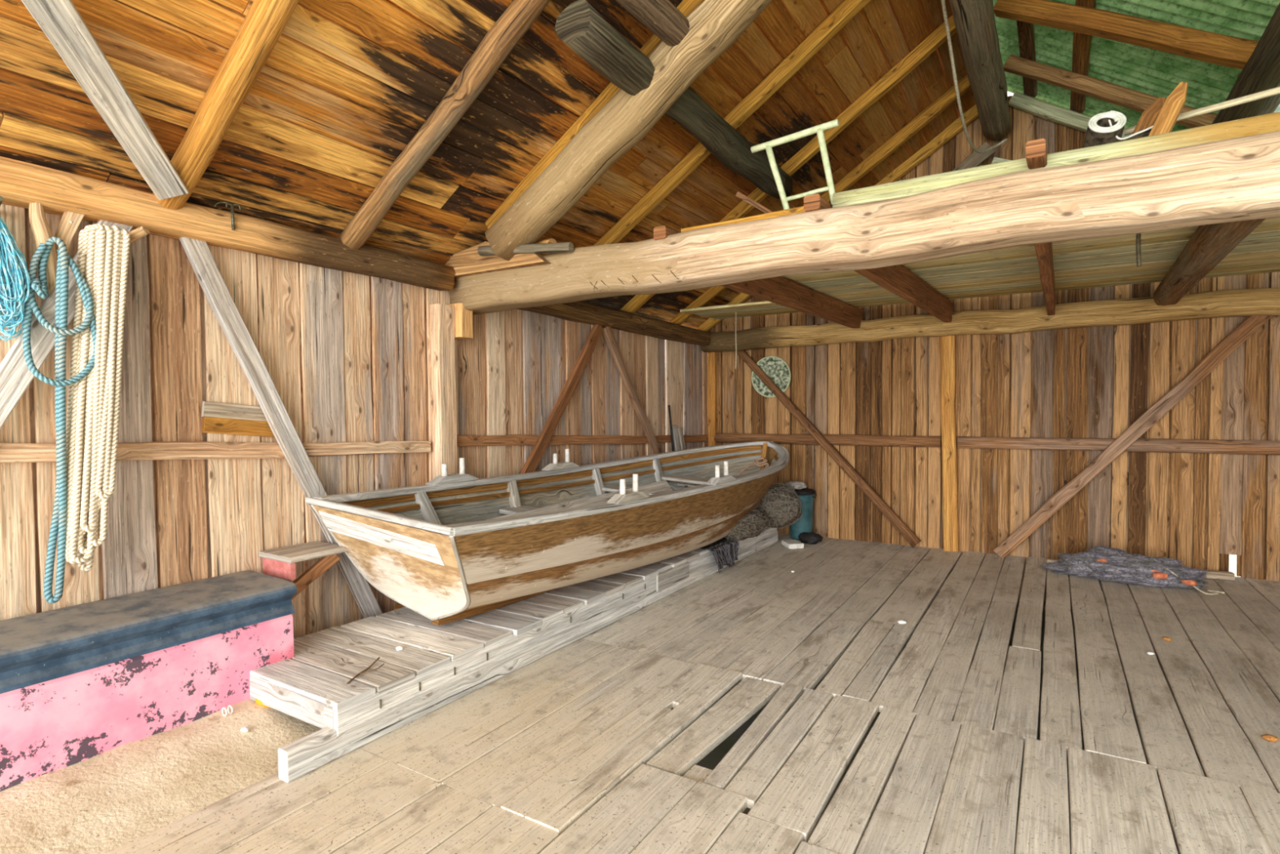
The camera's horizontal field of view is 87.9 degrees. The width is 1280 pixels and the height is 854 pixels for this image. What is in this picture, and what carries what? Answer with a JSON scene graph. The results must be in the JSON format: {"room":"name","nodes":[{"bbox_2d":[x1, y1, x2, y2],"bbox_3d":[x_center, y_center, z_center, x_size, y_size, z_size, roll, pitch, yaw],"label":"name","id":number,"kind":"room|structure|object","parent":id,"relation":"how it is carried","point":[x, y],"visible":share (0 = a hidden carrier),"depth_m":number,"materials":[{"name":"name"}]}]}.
{"room":"boathouse","nodes":[
{"label":"boathouse","id":0,"kind":"room"},
{"bbox_2d":[0,204,707,638],"bbox_3d":[-1.593,0.366,4.639,0.084,2.894,9.151,1,2,33],"label":"wall","id":1,"kind":"structure","parent":0,"point":[345,354],"depth_m":3.88,"materials":[{"name":"brown wood"}]},
{"bbox_2d":[0,195,3,206],"bbox_3d":[-2.659,-0.912,2.745,0.175,0.052,0.024,1,2,38],"label":"peg","id":2,"kind":"object","parent":1,"relation":"attached to","point":[1,197],"visible":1,"depth_m":2.69,"materials":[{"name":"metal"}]},
{"bbox_2d":[0,216,30,341],"bbox_3d":[-2.639,-0.639,2.735,0.131,0.564,0.198,1,2,35],"label":"bundle","id":3,"kind":"object","parent":2,"relation":"hanging from","point":[15,277],"visible":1,"depth_m":2.74,"materials":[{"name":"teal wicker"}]},
{"bbox_2d":[28,202,52,248],"bbox_3d":[-2.519,-0.829,2.742,0.071,0.194,0.198,-1,2,-21],"label":"hook","id":4,"kind":"object","parent":1,"relation":"attached to","point":[42,231],"depth_m":2.81,"materials":[{"name":"brown wood"}]},
{"bbox_2d":[46,244,57,293],"bbox_3d":[-2.551,-0.676,2.829,0.071,0.222,0.100,-1,2,-21],"label":"hook","id":5,"kind":"object","parent":1,"relation":"attached to","point":[51,264],"depth_m":2.88,"materials":[{"name":"brown wood"}]},
{"bbox_2d":[22,236,96,603],"bbox_3d":[-2.483,-0.029,2.862,0.238,1.574,0.120,-1,2,-23],"label":"rope hank","id":6,"kind":"object","parent":5,"relation":"hanging from","point":[59,521],"visible":0.99,"depth_m":2.85,"materials":[{"name":"teal fabric"}]},
{"bbox_2d":[0,220,133,429],"bbox_3d":[-2.658,-0.144,2.776,0.048,1.743,0.970,1,2,33],"label":"brace","id":7,"kind":"object","parent":1,"relation":"attached to","point":[15,376],"visible":0.39,"depth_m":2.83,"materials":[{"name":"grey wood"}]},
{"bbox_2d":[128,225,150,244],"bbox_3d":[-2.400,-0.861,3.081,0.233,0.142,0.043,0,2,0],"label":"wooden peg","id":8,"kind":"object","parent":1,"relation":"attached to","point":[140,232],"visible":0.38,"depth_m":3.07,"materials":[{"name":"brown wood"}]},
{"bbox_2d":[64,223,130,572],"bbox_3d":[-2.425,-0.130,2.953,0.126,1.552,0.267,0,2,30],"label":"rope hank","id":9,"kind":"object","parent":8,"relation":"hanging from","point":[93,409],"visible":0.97,"depth_m":2.93,"materials":[{"name":"beige fabric"}]},
{"bbox_2d":[0,440,431,462],"bbox_3d":[-2.759,0.106,2.716,0.053,0.273,4.684,1,2,33],"label":"wall rail","id":10,"kind":"object","parent":1,"relation":"attached to","point":[9,452],"visible":0.84,"depth_m":3.48,"materials":[{"name":"brown wood"}]},
{"bbox_2d":[0,155,454,290],"bbox_3d":[-2.685,-1.027,2.715,0.184,0.242,4.826,1,2,33],"label":"wall plate","id":11,"kind":"object","parent":1,"relation":"on","point":[22,184],"visible":0.96,"depth_m":3.33,"materials":[{"name":"brown wood"}]},
{"bbox_2d":[54,211,84,254],"bbox_3d":[-2.519,-0.921,2.946,0.179,0.332,0.080,-1,2,-21],"label":"hook","id":12,"kind":"object","parent":11,"relation":"attached to","point":[69,222],"visible":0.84,"depth_m":2.92,"materials":[{"name":"brown wood"}]},
{"bbox_2d":[152,0,299,209],"bbox_3d":[-0.977,-2.094,2.368,3.360,2.216,0.126,1,2,32],"label":"rafter","id":13,"kind":"object","parent":11,"relation":"on","point":[265,20],"visible":0.86,"depth_m":2.86,"materials":[{"name":"brown wood"}]},
{"bbox_2d":[21,0,189,199],"bbox_3d":[-2.067,-1.402,2.428,0.134,0.708,1.481,-1,2,-12],"label":"brace","id":14,"kind":"object","parent":13,"relation":"attached to","point":[60,20],"visible":1,"depth_m":2.60,"materials":[{"name":"grey wood"}]},
{"bbox_2d":[213,201,240,230],"bbox_3d":[-2.123,-1.088,3.418,0.121,0.138,0.050,-1,2,-30],"label":"hook","id":15,"kind":"object","parent":11,"relation":"attached to","point":[232,206],"visible":1,"depth_m":3.43,"materials":[{"name":"metal"}]},
{"bbox_2d":[337,0,551,249],"bbox_3d":[-0.463,-2.112,3.191,3.364,2.223,0.133,1,2,32],"label":"rafter","id":16,"kind":"object","parent":11,"relation":"on","point":[505,33],"visible":0.94,"depth_m":3.52,"materials":[{"name":"brown wood"}]},
{"bbox_2d":[201,400,266,421],"bbox_3d":[-2.180,-0.081,3.631,0.024,0.117,0.393,1,2,32],"label":"board","id":17,"kind":"object","parent":1,"relation":"attached to","point":[209,409],"visible":0.76,"depth_m":3.58,"materials":[{"name":"brown wood"}]},
{"bbox_2d":[201,416,275,437],"bbox_3d":[-2.175,0.004,3.643,0.024,0.125,0.414,1,2,32],"label":"board","id":18,"kind":"object","parent":1,"relation":"attached to","point":[210,424],"visible":0.79,"depth_m":3.60,"materials":[{"name":"brown wood"}]},
{"bbox_2d":[178,236,382,617],"bbox_3d":[-1.981,0.167,3.834,0.048,2.406,1.171,1,2,33],"label":"brace","id":19,"kind":"object","parent":1,"relation":"attached to","point":[220,299],"visible":0.74,"depth_m":3.66,"materials":[{"name":"grey wood"}]},
{"bbox_2d":[258,541,348,599],"bbox_3d":[-1.905,0.852,3.781,0.324,0.321,0.350,1,2,32],"label":"wall shelf","id":20,"kind":"object","parent":1,"relation":"attached to","point":[280,562],"visible":0.85,"depth_m":3.73,"materials":[{"name":"brown wood"}]},
{"bbox_2d":[519,324,603,473],"bbox_3d":[-0.793,0.036,5.688,0.053,2.012,1.611,1,2,33],"label":"brace","id":21,"kind":"object","parent":1,"relation":"attached to","point":[571,384],"visible":0.63,"depth_m":5.83,"materials":[{"name":"brown wood"}]},
{"bbox_2d":[457,434,706,446],"bbox_3d":[-0.280,0.119,6.576,0.049,0.239,4.053,1,2,33],"label":"wall rail","id":22,"kind":"object","parent":1,"relation":"attached to","point":[517,439],"visible":0.82,"depth_m":5.92,"materials":[{"name":"brown wood"}]},
{"bbox_2d":[515,301,711,346],"bbox_3d":[-0.170,-1.067,6.626,0.203,0.259,3.887,1,2,33],"label":"wall plate","id":23,"kind":"object","parent":1,"relation":"on","point":[583,312],"visible":0.74,"depth_m":6.51,"materials":[{"name":"brown wood"}]},
{"bbox_2d":[593,0,871,245],"bbox_3d":[0.598,-2.168,4.885,3.356,2.202,0.092,1,2,32],"label":"rafter","id":24,"kind":"object","parent":23,"relation":"on","point":[846,10],"visible":0.7,"depth_m":4.73,"materials":[{"name":"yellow wood"}]},
{"bbox_2d":[620,14,956,313],"bbox_3d":[1.222,-2.201,5.886,3.353,2.213,0.088,1,2,32],"label":"rafter","id":25,"kind":"object","parent":23,"relation":"on","point":[931,43],"visible":0.58,"depth_m":5.49,"materials":[{"name":"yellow wood"}]},
{"bbox_2d":[670,60,1002,324],"bbox_3d":[1.784,-2.235,6.785,3.358,2.206,0.088,1,2,32],"label":"rafter","id":26,"kind":"object","parent":23,"relation":"on","point":[947,99],"visible":0.5,"depth_m":6.37,"materials":[{"name":"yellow wood"}]},
{"bbox_2d":[698,103,978,331],"bbox_3d":[2.164,-2.253,7.396,3.359,2.204,0.088,1,2,32],"label":"rafter","id":27,"kind":"object","parent":23,"relation":"on","point":[971,114],"visible":0.34,"depth_m":6.88,"materials":[{"name":"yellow wood"}]},
{"bbox_2d":[602,326,662,453],"bbox_3d":[0.048,-0.057,6.996,0.053,1.929,1.473,1,2,33],"label":"brace","id":28,"kind":"object","parent":1,"relation":"attached to","point":[607,332],"visible":0.63,"depth_m":6.73,"materials":[{"name":"brown wood"}]},
{"bbox_2d":[0,0,1279,329],"bbox_3d":[1.218,-2.231,2.821,6.967,2.481,9.400,1,2,32],"label":"ceiling","id":29,"kind":"structure","parent":0,"point":[345,86],"depth_m":3.80,"materials":[{"name":"brown wood"}]},
{"bbox_2d":[105,533,1279,853],"bbox_3d":[1.159,1.435,2.921,6.703,0.076,9.100,1,2,32],"label":"floor","id":30,"kind":"structure","parent":0,"point":[557,753],"depth_m":3.02,"materials":[{"name":"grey wood"}]},
{"bbox_2d":[0,698,322,853],"bbox_3d":[-2.311,1.404,2.020,1.555,0.138,3.700,1,2,32],"label":"dirt layer","id":31,"kind":"object","parent":30,"relation":"on","point":[104,802],"visible":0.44,"depth_m":2.58,"materials":[{"name":"beige sand"}]},
{"bbox_2d":[0,569,297,791],"bbox_3d":[-2.521,1.091,2.627,0.490,0.557,2.125,1,2,32],"label":"chest","id":32,"kind":"object","parent":31,"relation":"on","point":[79,682],"visible":0.95,"depth_m":2.82,"materials":[{"name":"pink paint"}]},
{"bbox_2d":[221,704,233,715],"bbox_3d":[-1.904,1.308,3.062,0.043,0.042,0.033,1,2,32],"label":"ring","id":33,"kind":"object","parent":31,"relation":"on","point":[228,705],"visible":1,"depth_m":3.06,"materials":[{"name":"white metal"}]},
{"bbox_2d":[240,726,249,732],"bbox_3d":[-1.761,1.349,2.961,0.037,0.022,0.040,-1,2,-11],"label":"paper scrap","id":34,"kind":"object","parent":31,"relation":"on","point":[245,729],"visible":1,"depth_m":2.95,"materials":[{"name":"white paper"}]},
{"bbox_2d":[254,698,268,707],"bbox_3d":[-1.799,1.315,3.195,0.120,0.055,0.088,1,2,32],"label":"rag","id":35,"kind":"object","parent":31,"relation":"on","point":[257,701],"visible":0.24,"depth_m":3.16,"materials":[{"name":"fabric"}]},
{"bbox_2d":[394,602,404,609],"bbox_3d":[-1.458,1.258,4.525,0.244,0.248,0.340,1,2,32],"label":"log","id":36,"kind":"object","parent":30,"relation":"on","point":[397,606],"visible":0.02,"depth_m":4.42,"materials":[{"name":"brown wood"}]},
{"bbox_2d":[429,303,457,479],"bbox_3d":[-1.403,0.255,4.766,0.103,2.244,0.175,1,2,32],"label":"post","id":37,"kind":"object","parent":30,"relation":"on","point":[442,317],"visible":0.54,"depth_m":4.70,"materials":[{"name":"brown wood"}]},
{"bbox_2d":[249,527,777,782],"bbox_3d":[-0.328,1.231,5.272,0.980,0.251,5.576,1,2,32],"label":"wooden platform","id":38,"kind":"object","parent":30,"relation":"on","point":[436,666],"visible":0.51,"depth_m":3.52,"materials":[{"name":"grey wood"}]},
{"bbox_2d":[346,656,384,684],"bbox_3d":[-1.288,1.161,3.170,0.072,0.021,0.287,0,2,7],"label":"twig","id":39,"kind":"object","parent":38,"relation":"on","point":[379,657],"visible":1,"depth_m":3.16,"materials":[{"name":"brown wood"}]},
{"bbox_2d":[395,645,403,650],"bbox_3d":[-1.261,1.157,3.477,0.047,0.021,0.034,1,2,32],"label":"paper scrap","id":40,"kind":"object","parent":38,"relation":"on","point":[398,647],"visible":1,"depth_m":3.47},
{"bbox_2d":[305,440,789,625],"bbox_3d":[-0.030,0.643,5.460,1.319,0.916,4.892,1,2,32],"label":"rowing boat","id":41,"kind":"object","parent":38,"relation":"on","point":[433,548],"visible":0.97,"depth_m":4.22,"materials":[{"name":"brown wood"}]},
{"bbox_2d":[487,480,672,519],"bbox_3d":[-0.412,0.589,4.971,0.094,0.162,2.365,1,2,34],"label":"plank","id":42,"kind":"object","parent":41,"relation":"in","point":[660,486],"visible":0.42,"depth_m":5.04,"materials":[{"name":"grey wood"}]},
{"bbox_2d":[737,457,768,475],"bbox_3d":[1.202,0.427,7.087,0.348,0.195,0.238,-1,2,-3],"label":"rope","id":43,"kind":"object","parent":41,"relation":"on","point":[755,461],"visible":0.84,"depth_m":7.11,"materials":[{"name":"brown fabric"}]},
{"bbox_2d":[698,537,738,573],"bbox_3d":[0.710,1.180,6.071,0.209,0.251,0.620,1,2,32],"label":"fishing net","id":44,"kind":"object","parent":38,"relation":"on","point":[725,550],"visible":0.98,"depth_m":6.04,"materials":[{"name":"grey fabric"}]},
{"bbox_2d":[724,508,773,540],"bbox_3d":[1.020,0.930,6.477,0.460,0.270,1.051,1,2,32],"label":"fishing net","id":45,"kind":"object","parent":38,"relation":"on","point":[753,523],"visible":0.54,"depth_m":6.25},
{"bbox_2d":[756,483,803,528],"bbox_3d":[1.445,0.819,7.056,0.567,0.453,0.716,1,2,32],"label":"fishing net","id":46,"kind":"object","parent":38,"relation":"on","point":[781,502],"visible":0.68,"depth_m":6.81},
{"bbox_2d":[667,404,674,451],"bbox_3d":[0.400,0.520,7.484,0.033,1.534,0.269,1,2,35],"label":"stick","id":47,"kind":"object","parent":30,"relation":"on","point":[668,406],"visible":0.34,"depth_m":7.39,"materials":[{"name":"black wood"}]},
{"bbox_2d":[671,424,679,450],"bbox_3d":[0.482,0.631,7.585,0.321,1.315,0.053,-2,2,-39],"label":"leaning board","id":48,"kind":"object","parent":30,"relation":"on","point":[675,434],"visible":0.22,"depth_m":7.49,"materials":[{"name":"grey wood"}]},
{"bbox_2d":[677,426,684,449],"bbox_3d":[0.550,0.642,7.690,0.294,1.283,0.050,-2,2,-37],"label":"leaning board","id":49,"kind":"object","parent":30,"relation":"on","point":[680,431],"visible":0.23,"depth_m":7.60,"materials":[{"name":"grey wood"}]},
{"bbox_2d":[706,351,717,446],"bbox_3d":[0.907,0.158,8.308,0.118,2.201,0.093,1,2,32],"label":"post","id":50,"kind":"object","parent":30,"relation":"on","point":[712,357],"visible":0.43,"depth_m":8.26,"materials":[{"name":"brown wood"}]},
{"bbox_2d":[781,539,804,548],"bbox_3d":[1.634,1.256,7.117,0.170,0.051,0.227,-1,2,-8],"label":"block","id":51,"kind":"object","parent":30,"relation":"on","point":[790,544],"visible":1,"depth_m":7.04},
{"bbox_2d":[789,488,816,540],"bbox_3d":[1.834,0.992,7.560,0.318,0.560,0.331,0,2,9],"label":"bucket","id":52,"kind":"object","parent":30,"relation":"on","point":[806,495],"visible":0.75,"depth_m":7.45,"materials":[{"name":"teal plastic"}]},
{"bbox_2d":[784,480,807,489],"bbox_3d":[1.782,0.668,7.589,0.259,0.102,0.217,1,2,32],"label":"cloth bundle","id":53,"kind":"object","parent":52,"relation":"on","point":[798,485],"visible":0.87,"depth_m":7.51,"materials":[{"name":"grey fabric"}]},
{"bbox_2d":[798,532,823,544],"bbox_3d":[1.879,1.224,7.317,0.278,0.125,0.237,1,2,32],"label":"rubber boot","id":54,"kind":"object","parent":30,"relation":"on","point":[811,538],"visible":1,"depth_m":7.24,"materials":[{"name":"black rubber"}]},
{"bbox_2d":[897,619,906,623],"bbox_3d":[1.806,1.345,4.577,0.055,0.027,0.052,-1,2,-19],"label":"paper scrap","id":55,"kind":"object","parent":30,"relation":"on","point":[900,621],"visible":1,"depth_m":4.57,"materials":[{"name":"white paper"}]},
{"bbox_2d":[939,335,959,551],"bbox_3d":[3.201,0.163,6.869,0.189,2.240,0.104,1,2,32],"label":"post","id":56,"kind":"object","parent":30,"relation":"on","point":[947,344],"visible":0.91,"depth_m":6.83,"materials":[{"name":"brown wood"}]},
{"bbox_2d":[1040,545,1224,595],"bbox_3d":[4.186,1.176,5.724,1.255,0.255,0.571,1,2,34],"label":"fishing net","id":57,"kind":"object","parent":30,"relation":"on","point":[1100,562],"visible":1,"depth_m":5.58,"materials":[{"name":"grey fabric"}]},
{"bbox_2d":[993,315,1273,557],"bbox_3d":[4.388,0.156,6.070,2.036,2.322,0.059,1,2,32],"label":"brace","id":58,"kind":"object","parent":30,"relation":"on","point":[1252,323],"visible":0.94,"depth_m":5.98,"materials":[{"name":"brown wood"}]},
{"bbox_2d":[1045,558,1235,580],"bbox_3d":[4.415,1.264,5.916,1.366,0.062,0.080,0,2,23],"label":"plank","id":59,"kind":"object","parent":30,"relation":"on","point":[1220,575],"visible":0.28,"depth_m":5.66,"materials":[{"name":"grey wood"}]},
{"bbox_2d":[1161,636,1172,640],"bbox_3d":[3.342,1.344,4.208,0.052,0.023,0.043,1,2,32],"label":"dry leaf","id":60,"kind":"object","parent":30,"relation":"on","point":[1166,638],"visible":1,"depth_m":4.20,"materials":[{"name":"orange plant"}]},
{"bbox_2d":[1261,733,1279,742],"bbox_3d":[2.804,1.383,2.954,0.058,0.027,0.046,1,2,32],"label":"dry leaf","id":61,"kind":"object","parent":30,"relation":"on","point":[1268,737],"visible":1,"depth_m":2.94,"materials":[{"name":"orange plant"}]},
{"bbox_2d":[657,554,1240,853],"bbox_3d":[0.015,1.919,0.055,120.000,0.001,120.000,1,2,32],"label":"ground","id":62,"kind":"structure","parent":0,"point":[713,757],"depth_m":3.92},
{"bbox_2d":[680,111,1279,319],"bbox_3d":[2.530,-1.246,4.781,6.274,0.132,3.820,1,2,32],"label":"floor","id":63,"kind":"structure","parent":0,"point":[1104,261],"depth_m":4.83,"materials":[{"name":"brown wood"}]},
{"bbox_2d":[734,311,737,368],"bbox_3d":[1.045,-0.949,7.241,0.022,0.630,0.015,1,2,32],"label":"string","id":64,"kind":"object","parent":63,"relation":"hanging from","point":[735,311],"visible":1,"depth_m":7.24,"materials":[{"name":"grey fabric"}]},
{"bbox_2d":[735,191,773,213],"bbox_3d":[0.734,-1.320,4.008,0.316,0.210,0.027,0,2,2],"label":"stick","id":65,"kind":"object","parent":63,"relation":"on","point":[740,195],"visible":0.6,"depth_m":4.00,"materials":[{"name":"brown wood"}]},
{"bbox_2d":[751,119,839,209],"bbox_3d":[0.897,-1.457,3.842,0.513,0.504,0.087,1,2,32],"label":"frame","id":66,"kind":"object","parent":63,"relation":"on","point":[819,130],"visible":0.87,"depth_m":3.79,"materials":[{"name":"green paint"}]},
{"bbox_2d":[951,141,995,171],"bbox_3d":[3.126,-2.478,6.669,0.779,0.627,0.042,1,2,32],"label":"plank","id":67,"kind":"object","parent":63,"relation":"on","point":[975,159],"visible":0.34,"depth_m":6.53,"materials":[{"name":"brown wood"}]},
{"bbox_2d":[1083,111,1153,147],"bbox_3d":[2.537,-1.407,3.586,0.289,0.467,0.534,0,2,23],"label":"roll","id":68,"kind":"object","parent":63,"relation":"on","point":[1108,127],"visible":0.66,"depth_m":3.40,"materials":[{"name":"white plastic"}]},
{"bbox_2d":[1136,233,1141,266],"bbox_3d":[2.998,-1.081,3.989,0.028,0.231,0.024,1,2,32],"label":"spike","id":69,"kind":"object","parent":63,"relation":"hanging from","point":[1138,235],"visible":0.82,"depth_m":3.98,"materials":[{"name":"grey metal"}]},
{"bbox_2d":[1132,97,1166,134],"bbox_3d":[2.531,-1.415,3.403,0.055,0.460,0.276,-2,2,-36],"label":"stake","id":70,"kind":"object","parent":63,"relation":"on","point":[1149,116],"visible":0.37,"depth_m":3.33,"materials":[{"name":"brown wood"}]},
{"bbox_2d":[1148,81,1187,136],"bbox_3d":[2.529,-1.421,3.253,0.236,0.463,0.035,1,2,41],"label":"stake","id":71,"kind":"object","parent":63,"relation":"on","point":[1174,104],"visible":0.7,"depth_m":3.20,"materials":[{"name":"brown wood"}]},
{"bbox_2d":[1124,86,1279,135],"bbox_3d":[3.058,-1.586,3.081,1.311,0.122,0.034,1,2,38],"label":"pole","id":72,"kind":"object","parent":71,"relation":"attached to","point":[1276,91],"visible":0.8,"depth_m":3.23,"materials":[{"name":"brown wood"}]},
{"bbox_2d":[698,95,1279,604],"bbox_3d":[3.710,-0.776,6.624,6.954,4.982,0.082,1,2,32],"label":"wall","id":73,"kind":"structure","parent":0,"point":[1198,510],"depth_m":6.49,"materials":[{"name":"brown wood"}]},
{"bbox_2d":[751,355,791,397],"bbox_3d":[1.560,-0.596,7.893,0.493,0.493,0.039,1,2,32],"label":"round disc","id":74,"kind":"object","parent":73,"relation":"attached to","point":[775,367],"visible":0.84,"depth_m":7.88,"materials":[{"name":"green paint"}]},
{"bbox_2d":[714,432,942,447],"bbox_3d":[2.043,0.143,7.622,2.600,0.125,0.130,1,2,32],"label":"wall rail","id":75,"kind":"object","parent":73,"relation":"attached to","point":[806,439],"visible":0.91,"depth_m":7.42,"materials":[{"name":"brown wood"}]},
{"bbox_2d":[737,350,920,546],"bbox_3d":[2.070,0.160,7.524,2.089,2.215,0.105,1,2,32],"label":"brace","id":76,"kind":"object","parent":73,"relation":"attached to","point":[907,533],"visible":0.98,"depth_m":7.41,"materials":[{"name":"brown wood"}]},
{"bbox_2d":[700,288,1279,351],"bbox_3d":[3.554,-1.033,6.528,6.467,0.287,0.265,1,2,32],"label":"wall plate","id":77,"kind":"object","parent":73,"relation":"on","point":[1251,301],"visible":0.96,"depth_m":6.38,"materials":[{"name":"brown wood"}]},
{"bbox_2d":[1153,218,1265,306],"bbox_3d":[3.598,-1.088,4.275,0.191,0.192,3.721,1,2,33],"label":"joist","id":78,"kind":"object","parent":77,"relation":"on","point":[1209,244],"visible":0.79,"depth_m":3.93,"materials":[{"name":"brown wood"}]},
{"bbox_2d":[957,435,1279,454],"bbox_3d":[4.804,0.167,5.898,3.590,0.131,0.130,1,2,32],"label":"wall rail","id":79,"kind":"object","parent":73,"relation":"attached to","point":[1143,445],"visible":0.97,"depth_m":6.01,"materials":[{"name":"brown wood"}]},
{"bbox_3d":[5.089,0.365,2.883,0.081,2.893,5.053,1,2,32],"label":"wall","id":80,"kind":"structure","parent":0,"visible":0},
{"bbox_2d":[448,130,1279,314],"bbox_3d":[1.456,-0.981,3.229,6.536,0.328,0.322,1,2,32],"label":"tie beam","id":81,"kind":"structure","parent":80,"relation":"on","point":[1233,180],"depth_m":3.13,"materials":[{"name":"brown wood"}]},
{"bbox_2d":[447,302,472,339],"bbox_3d":[-1.315,-0.769,4.845,0.161,0.244,0.135,1,2,32],"label":"block","id":82,"kind":"object","parent":81,"relation":"attached to","point":[463,317],"visible":0.76,"depth_m":4.78,"materials":[{"name":"brown wood"}]},
{"bbox_2d":[444,241,551,278],"bbox_3d":[-0.983,-1.173,4.564,0.920,0.200,0.095,1,2,32],"label":"block","id":83,"kind":"object","parent":81,"relation":"on","point":[468,262],"visible":0.59,"depth_m":4.57,"materials":[{"name":"brown wood"}]},
{"bbox_2d":[477,242,573,255],"bbox_3d":[-0.760,-1.170,4.364,0.738,0.121,0.068,0,2,27],"label":"pole","id":84,"kind":"object","parent":81,"relation":"on","point":[553,247],"visible":0.81,"depth_m":4.29,"materials":[{"name":"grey wood"}]},
{"bbox_2d":[535,238,556,255],"bbox_3d":[-0.833,-1.212,4.606,0.592,0.131,0.129,1,2,32],"label":"stub","id":85,"kind":"object","parent":81,"relation":"on","point":[550,240],"visible":0.09,"depth_m":4.44,"materials":[{"name":"brown wood"}]},
{"bbox_2d":[484,0,773,261],"bbox_3d":[0.160,-2.009,3.775,2.706,1.824,0.258,1,2,32],"label":"rafter","id":86,"kind":"object","parent":81,"relation":"on","point":[625,119],"visible":0.92,"depth_m":3.87,"materials":[{"name":"brown wood"}]},
{"bbox_2d":[484,0,704,228],"bbox_3d":[0.191,-2.279,3.815,2.915,1.929,0.122,1,2,32],"label":"rafter","id":87,"kind":"object","parent":86,"relation":"on","point":[686,7],"visible":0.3,"depth_m":4.14,"materials":[{"name":"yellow wood"}]},
{"bbox_2d":[615,0,689,46],"bbox_3d":[-0.302,-2.117,2.842,0.169,0.185,2.222,1,2,33],"label":"purlin","id":88,"kind":"object","parent":86,"relation":"on","point":[662,18],"visible":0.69,"depth_m":3.40,"materials":[{"name":"brown wood"}]},
{"bbox_2d":[555,0,792,199],"bbox_3d":[0.435,-2.013,4.450,0.244,0.248,2.887,1,2,32],"label":"purlin","id":89,"kind":"object","parent":86,"relation":"on","point":[580,25],"visible":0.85,"depth_m":3.68,"materials":[{"name":"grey wood"}]},
{"bbox_2d":[948,0,1011,141],"bbox_3d":[1.109,-2.808,2.673,0.312,0.312,8.982,1,2,32],"label":"log","id":90,"kind":"object","parent":86,"relation":"on","point":[975,23],"visible":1,"depth_m":5.05,"materials":[{"name":"brown wood"}]},
{"bbox_2d":[941,0,1008,153],"bbox_3d":[2.673,-2.687,5.390,0.180,0.497,2.327,1,2,38],"label":"rope","id":91,"kind":"object","parent":90,"relation":"hanging from","point":[943,2],"visible":1,"depth_m":5.09,"materials":[{"name":"grey fabric"}]},
{"bbox_2d":[653,225,863,328],"bbox_3d":[1.258,-1.122,5.584,0.087,0.226,4.059,1,2,34],"label":"joist","id":92,"kind":"object","parent":81,"relation":"on","point":[780,291],"visible":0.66,"depth_m":5.62,"materials":[{"name":"brown wood"}]},
{"bbox_2d":[804,194,953,322],"bbox_3d":[2.025,-1.127,5.106,0.086,0.252,4.058,1,2,34],"label":"joist","id":93,"kind":"object","parent":81,"relation":"on","point":[899,280],"visible":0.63,"depth_m":5.05,"materials":[{"name":"brown wood"}]},
{"bbox_2d":[1025,138,1055,315],"bbox_3d":[2.826,-1.151,4.604,0.080,0.317,4.056,1,2,33],"label":"joist","id":94,"kind":"object","parent":81,"relation":"on","point":[1036,152],"visible":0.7,"depth_m":3.78,"materials":[{"name":"brown wood"}]},
{"bbox_3d":[2.570,-1.942,2.271,2.784,1.883,0.201,1,2,32],"label":"rafter","id":95,"kind":"object","parent":81,"relation":"on","visible":0},
{"bbox_2d":[1211,3,1279,124],"bbox_3d":[2.421,-1.966,1.962,0.212,0.206,8.800,1,2,32],"label":"roof beam","id":96,"kind":"structure","parent":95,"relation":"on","point":[1261,72],"depth_m":3.71,"materials":[{"name":"brown wood"}]},
{"bbox_2d":[993,0,1258,69],"bbox_3d":[3.849,-2.115,3.884,3.248,2.117,0.143,1,2,42],"label":"rafter","id":97,"kind":"object","parent":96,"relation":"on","point":[1218,49],"visible":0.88,"depth_m":4.36,"materials":[{"name":"brown wood"}]},
{"bbox_2d":[1016,20,1037,97],"bbox_3d":[1.380,-3.075,2.575,0.120,0.101,9.001,1,2,32],"label":"batten","id":98,"kind":"object","parent":97,"relation":"on","point":[1025,30],"visible":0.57,"depth_m":5.52,"materials":[{"name":"brown wood"}]},
{"bbox_2d":[1070,0,1096,113],"bbox_3d":[1.699,-2.831,2.383,0.120,0.099,9.001,1,2,32],"label":"batten","id":99,"kind":"object","parent":97,"relation":"on","point":[1082,42],"visible":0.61,"depth_m":5.21,"materials":[{"name":"brown wood"}]},
{"bbox_2d":[1257,83,1279,115],"bbox_3d":[3.857,-2.064,4.010,0.127,0.096,3.800,1,2,32],"label":"board","id":100,"kind":"object","parent":96,"relation":"attached to","point":[1273,101],"visible":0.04,"depth_m":4.21,"materials":[{"name":"grey wood"}]},
{"bbox_3d":[3.842,-0.976,1.078,0.179,0.242,8.951,1,2,32],"label":"plate","id":101,"kind":"object","parent":80,"relation":"on","visible":0},
{"bbox_2d":[1008,91,1132,137],"bbox_3d":[4.944,-2.170,5.639,3.185,2.095,0.103,1,2,32],"label":"rafter","id":102,"kind":"object","parent":101,"relation":"on","point":[1043,109],"visible":0.34,"depth_m":6.24,"materials":[{"name":"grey wood"}]},
{"bbox_2d":[991,156,1012,164],"bbox_3d":[3.902,-2.340,6.215,1.156,0.572,0.041,1,2,32],"label":"plank","id":103,"kind":"object","parent":102,"relation":"attached to","point":[996,160],"visible":0.07,"depth_m":6.45,"materials":[{"name":"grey wood"}]},
{"bbox_2d":[1003,54,1217,128],"bbox_3d":[4.456,-2.147,4.860,3.193,2.105,0.107,1,2,37],"label":"rafter","id":104,"kind":"object","parent":101,"relation":"on","point":[1096,88],"visible":0.64,"depth_m":5.38,"materials":[{"name":"brown wood"}]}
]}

